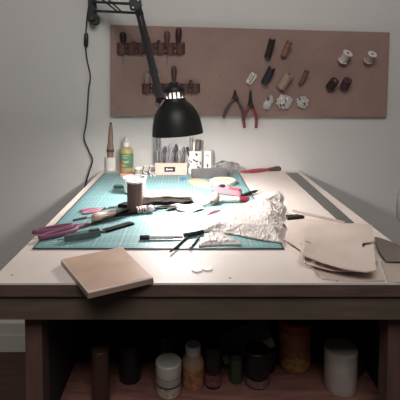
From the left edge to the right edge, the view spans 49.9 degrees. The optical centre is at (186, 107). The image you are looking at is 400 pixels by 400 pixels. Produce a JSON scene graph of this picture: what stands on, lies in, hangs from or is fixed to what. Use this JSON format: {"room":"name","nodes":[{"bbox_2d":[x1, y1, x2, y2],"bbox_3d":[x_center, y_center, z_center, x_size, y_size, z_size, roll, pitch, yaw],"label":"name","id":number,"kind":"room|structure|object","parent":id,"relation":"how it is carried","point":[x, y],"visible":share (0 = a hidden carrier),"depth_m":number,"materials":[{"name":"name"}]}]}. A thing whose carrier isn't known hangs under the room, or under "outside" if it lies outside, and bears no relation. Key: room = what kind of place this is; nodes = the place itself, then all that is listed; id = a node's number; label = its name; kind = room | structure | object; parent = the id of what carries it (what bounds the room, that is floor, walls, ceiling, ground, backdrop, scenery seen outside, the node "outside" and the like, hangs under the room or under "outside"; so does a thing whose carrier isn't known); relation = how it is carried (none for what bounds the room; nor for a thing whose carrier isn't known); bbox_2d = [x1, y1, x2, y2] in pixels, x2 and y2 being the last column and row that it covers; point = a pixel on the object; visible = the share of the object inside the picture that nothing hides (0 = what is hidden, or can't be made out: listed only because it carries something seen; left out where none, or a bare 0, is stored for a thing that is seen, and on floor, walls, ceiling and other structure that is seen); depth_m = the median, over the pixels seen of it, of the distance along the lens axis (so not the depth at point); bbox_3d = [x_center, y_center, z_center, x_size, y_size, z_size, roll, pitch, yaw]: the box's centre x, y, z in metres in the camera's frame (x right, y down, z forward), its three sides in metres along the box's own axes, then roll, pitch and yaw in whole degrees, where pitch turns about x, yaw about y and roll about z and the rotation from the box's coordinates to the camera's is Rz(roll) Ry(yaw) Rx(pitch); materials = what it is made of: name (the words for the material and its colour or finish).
{"room":"craft workshop","nodes":[
{"label":"craft workshop","id":0,"kind":"room"},
{"bbox_2d":[0,352,25,399],"bbox_3d":[0.000,1.247,0.236,4.200,0.060,3.540,0,3,0],"label":"floor","id":1,"kind":"structure","parent":0,"point":[12,364],"depth_m":1.82,"materials":[{"name":"brown wood"}]},
{"bbox_2d":[0,171,399,399],"bbox_3d":[0.060,0.734,1.422,0.902,0.841,1.110,0,3,0],"label":"work table","id":2,"kind":"object","parent":1,"relation":"on","point":[62,325],"visible":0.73,"depth_m":0.92,"materials":[{"name":"beige wood"}]},
{"bbox_2d":[91,344,108,399],"bbox_3d":[-0.202,0.622,1.000,0.040,0.132,0.040,0,3,0],"label":"thread cone","id":3,"kind":"object","parent":2,"relation":"on","point":[99,352],"visible":1,"depth_m":0.98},
{"bbox_2d":[61,247,153,298],"bbox_3d":[-0.166,0.335,0.889,0.141,0.013,0.181,-2,3,-31],"label":"slab","id":4,"kind":"object","parent":2,"relation":"on","point":[100,273],"visible":1,"depth_m":0.86,"materials":[{"name":"brown"}]},
{"bbox_2d":[105,157,116,170],"bbox_3d":[-0.346,0.252,1.959,0.056,0.061,0.056,0,3,0],"label":"cup","id":5,"kind":"object","parent":2,"relation":"on","point":[110,163],"visible":0.91,"depth_m":1.94,"materials":[{"name":"white ceramic"}]},
{"bbox_2d":[107,122,113,157],"bbox_3d":[-0.348,0.170,1.954,0.035,0.214,0.035,0,3,0],"label":"brush","id":6,"kind":"object","parent":5,"relation":"in","point":[110,147],"visible":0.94,"depth_m":1.94,"materials":[{"name":"brown wood"}]},
{"bbox_2d":[119,137,132,172],"bbox_3d":[-0.271,0.207,1.921,0.062,0.155,0.063,0,3,0],"label":"glue bottle","id":7,"kind":"object","parent":2,"relation":"on","point":[126,152],"visible":1,"depth_m":1.90,"materials":[{"name":"yellow plastic"}]},
{"bbox_2d":[119,336,140,384],"bbox_3d":[-0.143,0.636,1.085,0.055,0.094,0.055,0,3,0],"label":"storage jar","id":8,"kind":"object","parent":2,"relation":"on","point":[130,346],"visible":1,"depth_m":1.06,"materials":[{"name":"black"}]},
{"bbox_2d":[32,165,283,249],"bbox_3d":[-0.068,0.291,1.459,0.596,0.040,0.888,0,3,0],"label":"cutting mat","id":9,"kind":"object","parent":2,"relation":"on","point":[102,193],"depth_m":1.29,"materials":[{"name":"teal plastic"}]},
{"bbox_2d":[32,216,122,239],"bbox_3d":[-0.289,0.317,1.165,0.252,0.013,0.073,-3,4,-42],"label":"scissors","id":10,"kind":"object","parent":9,"relation":"on","point":[58,230],"visible":1,"depth_m":1.12,"materials":[{"name":"pink plastic"}]},
{"bbox_2d":[58,228,100,241],"bbox_3d":[-0.270,0.319,1.078,0.107,0.018,0.021,-2,3,-28],"label":"utility knife","id":11,"kind":"object","parent":9,"relation":"on","point":[95,232],"visible":1,"depth_m":1.07,"materials":[{"name":"grey"}]},
{"bbox_2d":[73,216,90,220],"bbox_3d":[-0.256,0.315,1.271,0.168,0.007,0.006,-2,4,-38],"label":"rod","id":12,"kind":"object","parent":9,"relation":"on","point":[85,217],"visible":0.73,"depth_m":1.23,"materials":[{"name":"grey metal"}]},
{"bbox_2d":[79,205,117,213],"bbox_3d":[-0.251,0.310,1.334,0.160,0.008,0.042,-2,3,-30],"label":"scissors","id":13,"kind":"object","parent":9,"relation":"on","point":[96,209],"visible":0.98,"depth_m":1.31,"materials":[{"name":"pink plastic"}]},
{"bbox_2d":[91,207,129,221],"bbox_3d":[-0.211,0.304,1.252,0.027,0.027,0.151,3,4,41],"label":"stitching awl","id":14,"kind":"object","parent":9,"relation":"on","point":[97,216],"visible":1,"depth_m":1.22,"materials":[{"name":"grey"}]},
{"bbox_2d":[101,221,133,232],"bbox_3d":[-0.189,0.322,1.159,0.022,0.006,0.102,3,4,44],"label":"file","id":15,"kind":"object","parent":9,"relation":"on","point":[126,224],"visible":0.96,"depth_m":1.16,"materials":[{"name":"black metal"}]},
{"bbox_2d":[119,173,133,176],"bbox_3d":[-0.255,0.283,1.826,0.064,0.012,0.027,0,3,-9],"label":"eraser","id":16,"kind":"object","parent":9,"relation":"on","point":[120,174],"visible":0.7,"depth_m":1.82,"materials":[{"name":"pink rubber"}]},
{"bbox_2d":[126,179,142,211],"bbox_3d":[-0.159,0.268,1.312,0.052,0.097,0.052,0,3,0],"label":"thread spool","id":17,"kind":"object","parent":9,"relation":"on","point":[134,186],"visible":0.95,"depth_m":1.29,"materials":[{"name":"brown fabric"}]},
{"bbox_2d":[123,175,146,193],"bbox_3d":[-0.187,0.276,1.546,0.085,0.056,0.085,0,3,0],"label":"glass jar","id":18,"kind":"object","parent":9,"relation":"on","point":[143,177],"visible":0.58,"depth_m":1.54,"materials":[{"name":"white"}]},
{"bbox_2d":[134,165,141,174],"bbox_3d":[-0.206,0.266,1.809,0.032,0.048,0.032,0,3,0],"label":"jar","id":19,"kind":"object","parent":9,"relation":"on","point":[137,171],"visible":0.78,"depth_m":1.80,"materials":[{"name":"beige"}]},
{"bbox_2d":[113,205,176,216],"bbox_3d":[-0.134,0.309,1.306,0.221,0.016,0.037,-1,3,-25],"label":"pincers","id":20,"kind":"object","parent":9,"relation":"on","point":[162,207],"visible":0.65,"depth_m":1.30,"materials":[{"name":"black"}]},
{"bbox_2d":[140,235,182,239],"bbox_3d":[-0.064,0.323,1.075,0.108,0.011,0.011,0,3,0],"label":"pen","id":21,"kind":"object","parent":9,"relation":"on","point":[142,237],"visible":1,"depth_m":1.07,"materials":[{"name":"silver metal"}]},
{"bbox_2d":[155,162,186,174],"bbox_3d":[-0.069,0.262,1.865,0.138,0.051,0.034,0,3,0],"label":"block","id":22,"kind":"object","parent":9,"relation":"on","point":[162,168],"visible":1,"depth_m":1.85,"materials":[{"name":"beige"}]},
{"bbox_2d":[155,138,158,162],"bbox_3d":[-0.129,0.178,1.865,0.018,0.115,0.018,0,3,0],"label":"leather punch","id":23,"kind":"object","parent":22,"relation":"on","point":[157,144],"visible":0.86,"depth_m":1.86,"materials":[{"name":"grey"}]},
{"bbox_2d":[159,138,161,162],"bbox_3d":[-0.115,0.181,1.865,0.014,0.111,0.014,0,3,0],"label":"leather punch","id":24,"kind":"object","parent":22,"relation":"on","point":[160,151],"visible":0.86,"depth_m":1.86,"materials":[{"name":"grey"}]},
{"bbox_2d":[163,146,165,162],"bbox_3d":[-0.097,0.200,1.860,0.017,0.073,0.015,0,3,0],"label":"leather punch","id":25,"kind":"object","parent":22,"relation":"on","point":[164,148],"visible":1,"depth_m":1.86,"materials":[{"name":"grey"}]},
{"bbox_2d":[166,145,168,162],"bbox_3d":[-0.085,0.198,1.860,0.015,0.077,0.013,0,3,0],"label":"leather punch","id":26,"kind":"object","parent":22,"relation":"on","point":[167,147],"visible":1,"depth_m":1.86,"materials":[{"name":"grey"}]},
{"bbox_2d":[169,143,171,162],"bbox_3d":[-0.073,0.192,1.860,0.012,0.088,0.012,0,3,0],"label":"leather punch","id":27,"kind":"object","parent":22,"relation":"on","point":[170,146],"visible":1,"depth_m":1.86,"materials":[{"name":"grey"}]},
{"bbox_2d":[172,147,174,162],"bbox_3d":[-0.059,0.202,1.860,0.015,0.068,0.012,0,3,0],"label":"leather punch","id":28,"kind":"object","parent":22,"relation":"on","point":[173,150],"visible":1,"depth_m":1.86,"materials":[{"name":"grey"}]},
{"bbox_2d":[174,144,177,162],"bbox_3d":[-0.047,0.196,1.860,0.018,0.081,0.018,0,3,0],"label":"leather punch","id":29,"kind":"object","parent":22,"relation":"on","point":[175,146],"visible":1,"depth_m":1.85,"materials":[{"name":"grey"}]},
{"bbox_2d":[178,149,180,162],"bbox_3d":[-0.031,0.206,1.861,0.011,0.060,0.011,3,4,45],"label":"leather punch","id":30,"kind":"object","parent":22,"relation":"on","point":[179,158],"visible":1,"depth_m":1.86,"materials":[{"name":"grey"}]},
{"bbox_2d":[181,147,184,162],"bbox_3d":[-0.015,0.201,1.860,0.017,0.071,0.016,0,3,0],"label":"leather punch","id":31,"kind":"object","parent":22,"relation":"on","point":[183,148],"visible":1,"depth_m":1.85,"materials":[{"name":"grey"}]},
{"bbox_2d":[146,213,202,234],"bbox_3d":[-0.032,0.322,1.206,0.173,0.001,0.192,0,3,0],"label":"paper","id":32,"kind":"object","parent":9,"relation":"on","point":[166,223],"visible":0.94,"depth_m":1.20,"materials":[{"name":"white paper"}]},
{"bbox_2d":[171,201,203,211],"bbox_3d":[0.002,0.311,1.360,0.111,0.005,0.109,2,4,39],"label":"paper scrap","id":33,"kind":"object","parent":9,"relation":"on","point":[192,207],"visible":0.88,"depth_m":1.35,"materials":[{"name":"white paper"}]},
{"bbox_2d":[183,230,203,236],"bbox_3d":[0.018,0.321,1.102,0.057,0.012,0.012,-2,3,-27],"label":"pen","id":34,"kind":"object","parent":9,"relation":"on","point":[198,232],"visible":1,"depth_m":1.10,"materials":[{"name":"black plastic"}]},
{"bbox_2d":[189,236,199,247],"bbox_3d":[0.019,0.327,1.048,0.005,0.005,0.073,1,3,18],"label":"pen","id":35,"kind":"object","parent":9,"relation":"on","point":[198,237],"visible":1,"depth_m":1.05,"materials":[{"name":"black"}]},
{"bbox_2d":[187,150,202,173],"bbox_3d":[0.035,0.236,1.891,0.069,0.100,0.057,0,3,0],"label":"pot","id":36,"kind":"object","parent":9,"relation":"on","point":[195,159],"visible":0.72,"depth_m":1.87,"materials":[{"name":"white ceramic"}]},
{"bbox_2d":[190,137,192,150],"bbox_3d":[0.019,0.204,1.890,0.016,0.149,0.014,0,3,0],"label":"folder","id":37,"kind":"object","parent":36,"relation":"in","point":[191,139],"visible":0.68,"depth_m":1.88,"materials":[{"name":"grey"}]},
{"bbox_2d":[195,139,200,150],"bbox_3d":[0.048,0.208,1.890,0.030,0.141,0.027,0,3,0],"label":"burnisher","id":38,"kind":"object","parent":36,"relation":"in","point":[197,141],"visible":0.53,"depth_m":1.88,"materials":[{"name":"brown"}]},
{"bbox_2d":[187,178,211,187],"bbox_3d":[0.052,0.295,1.687,0.074,0.004,0.173,-1,3,-15],"label":"leather offcut","id":39,"kind":"object","parent":9,"relation":"on","point":[196,182],"visible":1,"depth_m":1.69,"materials":[{"name":"beige leather"}]},
{"bbox_2d":[197,192,219,206],"bbox_3d":[0.075,0.296,1.383,0.037,0.030,0.113,2,4,34],"label":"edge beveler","id":40,"kind":"object","parent":9,"relation":"on","point":[216,197],"visible":1,"depth_m":1.38,"materials":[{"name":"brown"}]},
{"bbox_2d":[191,168,227,177],"bbox_3d":[0.094,0.273,1.806,0.152,0.035,0.032,0,3,-7],"label":"block","id":41,"kind":"object","parent":9,"relation":"on","point":[200,172],"visible":0.99,"depth_m":1.79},
{"bbox_2d":[199,232,241,245],"bbox_3d":[0.080,0.323,1.073,0.104,0.010,0.095,0,3,0],"label":"bubble wrap","id":42,"kind":"object","parent":9,"relation":"on","point":[211,238],"visible":1,"depth_m":1.05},
{"bbox_2d":[210,177,235,186],"bbox_3d":[0.141,0.288,1.681,0.103,0.018,0.103,0,3,0],"label":"lid","id":43,"kind":"object","parent":9,"relation":"on","point":[227,181],"visible":0.95,"depth_m":1.66,"materials":[{"name":"beige plastic"}]},
{"bbox_2d":[211,160,239,172],"bbox_3d":[0.170,0.258,1.885,0.126,0.059,0.036,0,3,0],"label":"plastic bag","id":44,"kind":"object","parent":9,"relation":"on","point":[231,166],"visible":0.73,"depth_m":1.87,"materials":[{"name":"white"}]},
{"bbox_2d":[211,184,241,195],"bbox_3d":[0.139,0.289,1.528,0.048,0.028,0.129,-3,4,-43],"label":"cutter","id":45,"kind":"object","parent":9,"relation":"on","point":[221,188],"visible":0.94,"depth_m":1.51,"materials":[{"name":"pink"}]},
{"bbox_2d":[222,196,249,201],"bbox_3d":[0.160,0.301,1.418,0.090,0.019,0.019,0,3,-4],"label":"marker pen","id":46,"kind":"object","parent":9,"relation":"on","point":[240,198],"visible":0.94,"depth_m":1.41,"materials":[{"name":"beige plastic"}]},
{"bbox_2d":[200,191,283,242],"bbox_3d":[0.184,0.302,1.324,0.235,0.025,0.513,1,3,15],"label":"bubble wrap","id":47,"kind":"object","parent":9,"relation":"on","point":[260,218],"visible":1,"depth_m":1.19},
{"bbox_2d":[240,189,260,195],"bbox_3d":[0.228,0.300,1.524,0.012,0.012,0.124,3,4,43],"label":"knife","id":48,"kind":"object","parent":9,"relation":"on","point":[253,191],"visible":0.82,"depth_m":1.51,"materials":[{"name":"black"}]},
{"bbox_2d":[154,323,181,367],"bbox_3d":[-0.050,0.633,1.137,0.074,0.095,0.074,0,3,0],"label":"storage jar","id":49,"kind":"object","parent":2,"relation":"on","point":[167,336],"visible":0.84,"depth_m":1.11,"materials":[{"name":"black"}]},
{"bbox_2d":[156,353,180,399],"bbox_3d":[-0.044,0.646,1.037,0.062,0.080,0.062,0,3,0],"label":"storage jar","id":50,"kind":"object","parent":2,"relation":"on","point":[168,365],"visible":1,"depth_m":1.01,"materials":[{"name":"grey plastic"}]},
{"bbox_2d":[169,236,187,251],"bbox_3d":[-0.020,0.328,1.034,0.006,0.006,0.104,1,3,22],"label":"pen","id":51,"kind":"object","parent":2,"relation":"on","point":[186,237],"visible":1,"depth_m":1.03,"materials":[{"name":"black"}]},
{"bbox_2d":[182,340,203,390],"bbox_3d":[0.015,0.634,1.065,0.056,0.102,0.056,0,3,0],"label":"bottle","id":52,"kind":"object","parent":2,"relation":"on","point":[192,360],"visible":1,"depth_m":1.04,"materials":[{"name":"orange plastic"}]},
{"bbox_2d":[192,267,201,272],"bbox_3d":[0.021,0.340,0.903,0.022,0.003,0.022,0,3,0],"label":"disc","id":53,"kind":"object","parent":2,"relation":"on","point":[195,269],"visible":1,"depth_m":0.90,"materials":[{"name":"white plastic"}]},
{"bbox_2d":[202,266,212,270],"bbox_3d":[0.043,0.339,0.909,0.022,0.003,0.022,0,3,0],"label":"disc","id":54,"kind":"object","parent":2,"relation":"on","point":[205,268],"visible":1,"depth_m":0.91,"materials":[{"name":"white"}]},
{"bbox_2d":[204,150,212,167],"bbox_3d":[0.095,0.236,1.915,0.035,0.096,0.027,2,3,28],"label":"carton","id":55,"kind":"object","parent":2,"relation":"on","point":[208,154],"visible":0.72,"depth_m":1.90,"materials":[{"name":"white cardboard"}]},
{"bbox_2d":[204,340,220,389],"bbox_3d":[0.064,0.634,1.062,0.042,0.101,0.042,0,3,0],"label":"storage jar","id":56,"kind":"object","parent":2,"relation":"on","point":[212,350],"visible":1,"depth_m":1.05,"materials":[{"name":"black"}]},
{"bbox_2d":[60,320,377,399],"bbox_3d":[0.083,0.690,1.163,0.765,0.020,0.442,0,3,0],"label":"shelf","id":57,"kind":"object","parent":2,"relation":"attached to","point":[283,385],"depth_m":1.11,"materials":[{"name":"brown wood"}]},
{"bbox_2d":[229,348,242,384],"bbox_3d":[0.123,0.647,1.078,0.035,0.073,0.035,0,3,0],"label":"bottle","id":58,"kind":"object","parent":2,"relation":"on","point":[235,354],"visible":1,"depth_m":1.06,"materials":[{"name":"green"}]},
{"bbox_2d":[219,320,274,364],"bbox_3d":[0.159,0.626,1.161,0.138,0.072,0.100,0,3,0],"label":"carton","id":59,"kind":"object","parent":2,"relation":"on","point":[258,330],"visible":0.79,"depth_m":1.15,"materials":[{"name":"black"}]},
{"bbox_2d":[244,341,269,389],"bbox_3d":[0.174,0.640,1.070,0.062,0.088,0.062,0,3,0],"label":"storage jar","id":60,"kind":"object","parent":2,"relation":"on","point":[256,374],"visible":1,"depth_m":1.05,"materials":[{"name":"black"}]},
{"bbox_2d":[240,166,280,172],"bbox_3d":[0.329,0.279,1.926,0.208,0.027,0.027,-1,3,-22],"label":"brush","id":61,"kind":"object","parent":2,"relation":"on","point":[276,168],"visible":0.99,"depth_m":1.92,"materials":[{"name":"red"}]},
{"bbox_2d":[269,346,275,373],"bbox_3d":[0.207,0.652,1.126,0.052,0.059,0.052,0,3,0],"label":"storage jar","id":62,"kind":"object","parent":2,"relation":"on","point":[272,358],"visible":0.26,"depth_m":1.10,"materials":[{"name":"black"}]},
{"bbox_2d":[278,320,311,374],"bbox_3d":[0.284,0.617,1.136,0.084,0.128,0.084,0,3,0],"label":"storage jar","id":63,"kind":"object","parent":2,"relation":"on","point":[294,342],"visible":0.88,"depth_m":1.10,"materials":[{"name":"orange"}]},
{"bbox_2d":[286,213,303,219],"bbox_3d":[0.310,0.315,1.258,0.055,0.011,0.034,-1,3,-17],"label":"binder clip","id":64,"kind":"object","parent":2,"relation":"on","point":[291,216],"visible":1,"depth_m":1.25,"materials":[{"name":"black metal"}]},
{"bbox_2d":[284,219,333,249],"bbox_3d":[0.320,0.324,1.109,0.141,0.006,0.254,1,3,11],"label":"leather piece","id":65,"kind":"object","parent":2,"relation":"on","point":[294,227],"visible":0.48,"depth_m":1.16,"materials":[{"name":"beige leather"}]},
{"bbox_2d":[292,210,345,222],"bbox_3d":[0.384,0.318,1.262,0.164,0.006,0.007,3,4,44],"label":"leather strap","id":66,"kind":"object","parent":2,"relation":"on","point":[294,211],"visible":0.86,"depth_m":1.25,"materials":[{"name":"beige leather"}]},
{"bbox_2d":[286,173,353,222],"bbox_3d":[0.462,0.306,1.556,0.058,0.002,0.710,0,3,0],"label":"ruler","id":67,"kind":"object","parent":2,"relation":"on","point":[313,192],"visible":0.99,"depth_m":1.47,"materials":[{"name":"silver metal"}]},
{"bbox_2d":[324,338,357,397],"bbox_3d":[0.376,0.634,1.053,0.078,0.102,0.078,0,3,0],"label":"storage jar","id":68,"kind":"object","parent":2,"relation":"on","point":[340,355],"visible":1,"depth_m":1.02,"materials":[{"name":"white plastic"}]},
{"bbox_2d":[304,250,384,281],"bbox_3d":[0.345,0.336,0.964,0.156,0.004,0.242,1,3,17],"label":"leather piece","id":69,"kind":"object","parent":2,"relation":"on","point":[377,275],"visible":0.27,"depth_m":0.87,"materials":[{"name":"beige leather"}]},
{"bbox_2d":[300,229,377,271],"bbox_3d":[0.349,0.321,1.009,0.164,0.007,0.289,1,3,17],"label":"leather piece","id":70,"kind":"object","parent":69,"relation":"on","point":[308,261],"visible":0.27,"depth_m":0.91,"materials":[{"name":"beige leather"}]},
{"bbox_2d":[299,235,310,261],"bbox_3d":[0.282,0.317,1.005,0.025,0.005,0.222,1,3,20],"label":"leather piece","id":71,"kind":"object","parent":70,"relation":"on","point":[301,256],"visible":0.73,"depth_m":0.97,"materials":[{"name":"beige leather"}]},
{"bbox_2d":[303,223,375,272],"bbox_3d":[0.344,0.307,0.990,0.159,0.018,0.280,1,3,22],"label":"leather piece","id":72,"kind":"object","parent":70,"relation":"on","point":[339,245],"visible":1,"depth_m":0.97,"materials":[{"name":"beige leather"}]},
{"bbox_2d":[375,237,399,261],"bbox_3d":[0.471,0.326,0.991,0.057,0.008,0.138,1,3,17],"label":"leather piece","id":73,"kind":"object","parent":2,"relation":"on","point":[390,251],"visible":1,"depth_m":0.98,"materials":[{"name":"brown leather"}]},
{"bbox_2d":[381,261,399,282],"bbox_3d":[0.449,0.340,0.897,0.079,0.002,0.129,1,3,22],"label":"leather piece","id":74,"kind":"object","parent":2,"relation":"on","point":[391,269],"visible":0.96,"depth_m":0.90,"materials":[{"name":"beige leather"}]},
{"bbox_2d":[0,0,399,322],"bbox_3d":[0.000,-0.176,1.984,4.400,2.600,0.100,0,3,0],"label":"wall","id":75,"kind":"structure","parent":0,"point":[45,159],"depth_m":1.95,"materials":[{"name":"white paint"}]},
{"bbox_2d":[0,323,24,351],"bbox_3d":[0.000,1.061,1.990,4.180,0.129,0.018,0,3,0],"label":"baseboard","id":76,"kind":"structure","parent":75,"relation":"attached to","point":[12,335],"depth_m":1.98,"materials":[{"name":"grey"}]},
{"bbox_2d":[83,0,202,186],"bbox_3d":[-0.201,0.290,1.687,0.171,1.594,0.758,-2,4,-35],"label":"wall lamp","id":77,"kind":"object","parent":75,"relation":"attached to","point":[176,117],"visible":0.94,"depth_m":1.41,"materials":[{"name":"black metal"}]},
{"bbox_2d":[84,33,87,46],"bbox_3d":[-0.450,-0.303,1.915,0.022,0.062,0.017,0,3,0],"label":"switch","id":78,"kind":"object","parent":77,"relation":"attached to","point":[86,34],"depth_m":1.91,"materials":[{"name":"black plastic"}]},
{"bbox_2d":[169,92,179,98],"bbox_3d":[-0.040,-0.033,1.430,0.040,0.072,0.036,0,3,0],"label":"socket","id":79,"kind":"object","parent":77,"relation":"attached to","point":[172,95],"depth_m":1.41,"materials":[{"name":"white"}]},
{"bbox_2d":[110,25,389,116],"bbox_3d":[0.277,-0.164,1.900,1.242,0.408,0.069,0,3,0],"label":"pegboard","id":80,"kind":"object","parent":75,"relation":"attached to","point":[222,60],"visible":0.88,"depth_m":1.91,"materials":[{"name":"beige"}]},
{"bbox_2d":[117,43,184,53],"bbox_3d":[-0.160,-0.264,1.896,0.302,0.048,0.018,0,3,0],"label":"tool rack","id":81,"kind":"object","parent":80,"relation":"attached to","point":[127,48],"visible":0.88,"depth_m":1.89,"materials":[{"name":"brown"}]},
{"bbox_2d":[120,32,125,44],"bbox_3d":[-0.282,-0.260,1.896,0.030,0.149,0.030,0,3,0],"label":"awl","id":82,"kind":"object","parent":81,"relation":"in","point":[122,34],"visible":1,"depth_m":1.88,"materials":[{"name":"grey"}]},
{"bbox_2d":[164,31,169,45],"bbox_3d":[-0.088,-0.265,1.896,0.027,0.149,0.026,0,3,0],"label":"awl","id":83,"kind":"object","parent":81,"relation":"in","point":[166,34],"visible":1,"depth_m":1.89,"materials":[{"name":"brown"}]},
{"bbox_2d":[175,28,181,44],"bbox_3d":[-0.037,-0.287,1.895,0.029,0.133,0.028,0,3,0],"label":"awl","id":84,"kind":"object","parent":81,"relation":"in","point":[178,34],"visible":1,"depth_m":1.88,"materials":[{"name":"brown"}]},
{"bbox_2d":[142,83,199,92],"bbox_3d":[-0.071,-0.088,1.906,0.259,0.042,0.018,0,3,0],"label":"tool rack","id":85,"kind":"object","parent":80,"relation":"attached to","point":[146,87],"visible":0.62,"depth_m":1.90,"materials":[{"name":"brown"}]},
{"bbox_2d":[144,73,149,82],"bbox_3d":[-0.177,-0.104,1.904,0.030,0.102,0.030,0,3,0],"label":"awl","id":86,"kind":"object","parent":85,"relation":"in","point":[146,75],"visible":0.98,"depth_m":1.89,"materials":[{"name":"grey wood"}]},
{"bbox_2d":[171,66,176,81],"bbox_3d":[-0.058,-0.111,1.904,0.025,0.150,0.024,0,3,0],"label":"awl","id":87,"kind":"object","parent":85,"relation":"in","point":[173,69],"visible":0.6,"depth_m":1.89,"materials":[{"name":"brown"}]},
{"bbox_2d":[222,90,243,120],"bbox_3d":[0.206,-0.011,1.905,0.101,0.138,0.016,0,3,-3],"label":"pliers","id":88,"kind":"object","parent":80,"relation":"hanging from","point":[234,98],"visible":1,"depth_m":1.90,"materials":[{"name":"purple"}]},
{"bbox_2d":[242,92,257,127],"bbox_3d":[0.281,0.005,1.906,0.070,0.170,0.016,0,3,-5],"label":"pliers","id":89,"kind":"object","parent":80,"relation":"hanging from","point":[249,104],"visible":1,"depth_m":1.90,"materials":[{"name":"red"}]},
{"bbox_2d":[246,72,256,84],"bbox_3d":[0.285,-0.131,1.899,0.049,0.056,0.012,0,3,0],"label":"packet","id":90,"kind":"object","parent":80,"relation":"hanging from","point":[251,78],"visible":1,"depth_m":1.90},
{"bbox_2d":[261,66,275,84],"bbox_3d":[0.356,-0.142,1.884,0.034,0.083,0.069,-3,4,-40],"label":"thread spool","id":91,"kind":"object","parent":80,"relation":"hanging from","point":[270,71],"visible":1,"depth_m":1.87,"materials":[{"name":"black"}]},
{"bbox_2d":[263,95,273,109],"bbox_3d":[0.360,-0.025,1.906,0.045,0.068,0.018,0,3,0],"label":"packet","id":92,"kind":"object","parent":80,"relation":"hanging from","point":[269,100],"visible":1,"depth_m":1.90,"materials":[{"name":"white"}]},
{"bbox_2d":[264,38,275,57],"bbox_3d":[0.362,-0.262,1.878,0.030,0.088,0.062,-1,3,-26],"label":"thread spool","id":93,"kind":"object","parent":80,"relation":"hanging from","point":[271,42],"visible":1,"depth_m":1.87,"materials":[{"name":"black"}]},
{"bbox_2d":[276,94,292,108],"bbox_3d":[0.431,-0.028,1.906,0.077,0.069,0.017,0,3,0],"label":"packet","id":94,"kind":"object","parent":80,"relation":"hanging from","point":[283,102],"visible":1,"depth_m":1.90,"materials":[{"name":"white plastic"}]},
{"bbox_2d":[277,71,292,89],"bbox_3d":[0.429,-0.120,1.885,0.045,0.083,0.077,-3,4,-41],"label":"thread spool","id":95,"kind":"object","parent":80,"relation":"hanging from","point":[285,79],"visible":1,"depth_m":1.87,"materials":[{"name":"beige"}]},
{"bbox_2d":[281,41,291,56],"bbox_3d":[0.434,-0.258,1.878,0.026,0.072,0.058,-2,3,-31],"label":"thread spool","id":96,"kind":"object","parent":80,"relation":"hanging from","point":[288,44],"visible":1,"depth_m":1.87,"materials":[{"name":"brown"}]},
{"bbox_2d":[297,96,308,108],"bbox_3d":[0.514,-0.024,1.906,0.057,0.059,0.018,0,3,0],"label":"packet","id":97,"kind":"object","parent":80,"relation":"hanging from","point":[302,102],"visible":1,"depth_m":1.90,"materials":[{"name":"white plastic"}]},
{"bbox_2d":[298,70,308,84],"bbox_3d":[0.511,-0.134,1.885,0.020,0.067,0.053,-2,4,-32],"label":"thread spool","id":98,"kind":"object","parent":80,"relation":"hanging from","point":[306,72],"visible":1,"depth_m":1.88,"materials":[{"name":"brown"}]},
{"bbox_2d":[326,77,338,89],"bbox_3d":[0.638,-0.106,1.886,0.038,0.057,0.058,-1,3,-19],"label":"thread spool","id":99,"kind":"object","parent":80,"relation":"hanging from","point":[333,82],"visible":1,"depth_m":1.87,"materials":[{"name":"brown"}]},
{"bbox_2d":[338,50,352,63],"bbox_3d":[0.692,-0.223,1.880,0.044,0.064,0.064,-1,3,-21],"label":"thread spool","id":100,"kind":"object","parent":80,"relation":"hanging from","point":[347,54],"visible":1,"depth_m":1.87,"materials":[{"name":"beige"}]},
{"bbox_2d":[340,77,351,89],"bbox_3d":[0.697,-0.107,1.886,0.038,0.058,0.058,-1,3,-10],"label":"thread spool","id":101,"kind":"object","parent":80,"relation":"hanging from","point":[346,82],"visible":1,"depth_m":1.87,"materials":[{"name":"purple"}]},
{"bbox_2d":[364,51,376,63],"bbox_3d":[0.801,-0.221,1.880,0.038,0.057,0.057,-1,3,-11],"label":"thread spool","id":102,"kind":"object","parent":80,"relation":"hanging from","point":[370,57],"visible":1,"depth_m":1.87,"materials":[{"name":"beige"}]},
{"bbox_2d":[396,187,399,221],"bbox_3d":[0.671,-0.224,1.290,0.054,1.150,0.054,0,3,0],"label":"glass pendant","id":103,"kind":"object","parent":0,"point":[398,193],"visible":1,"depth_m":1.31,"materials":[{"name":"white"}]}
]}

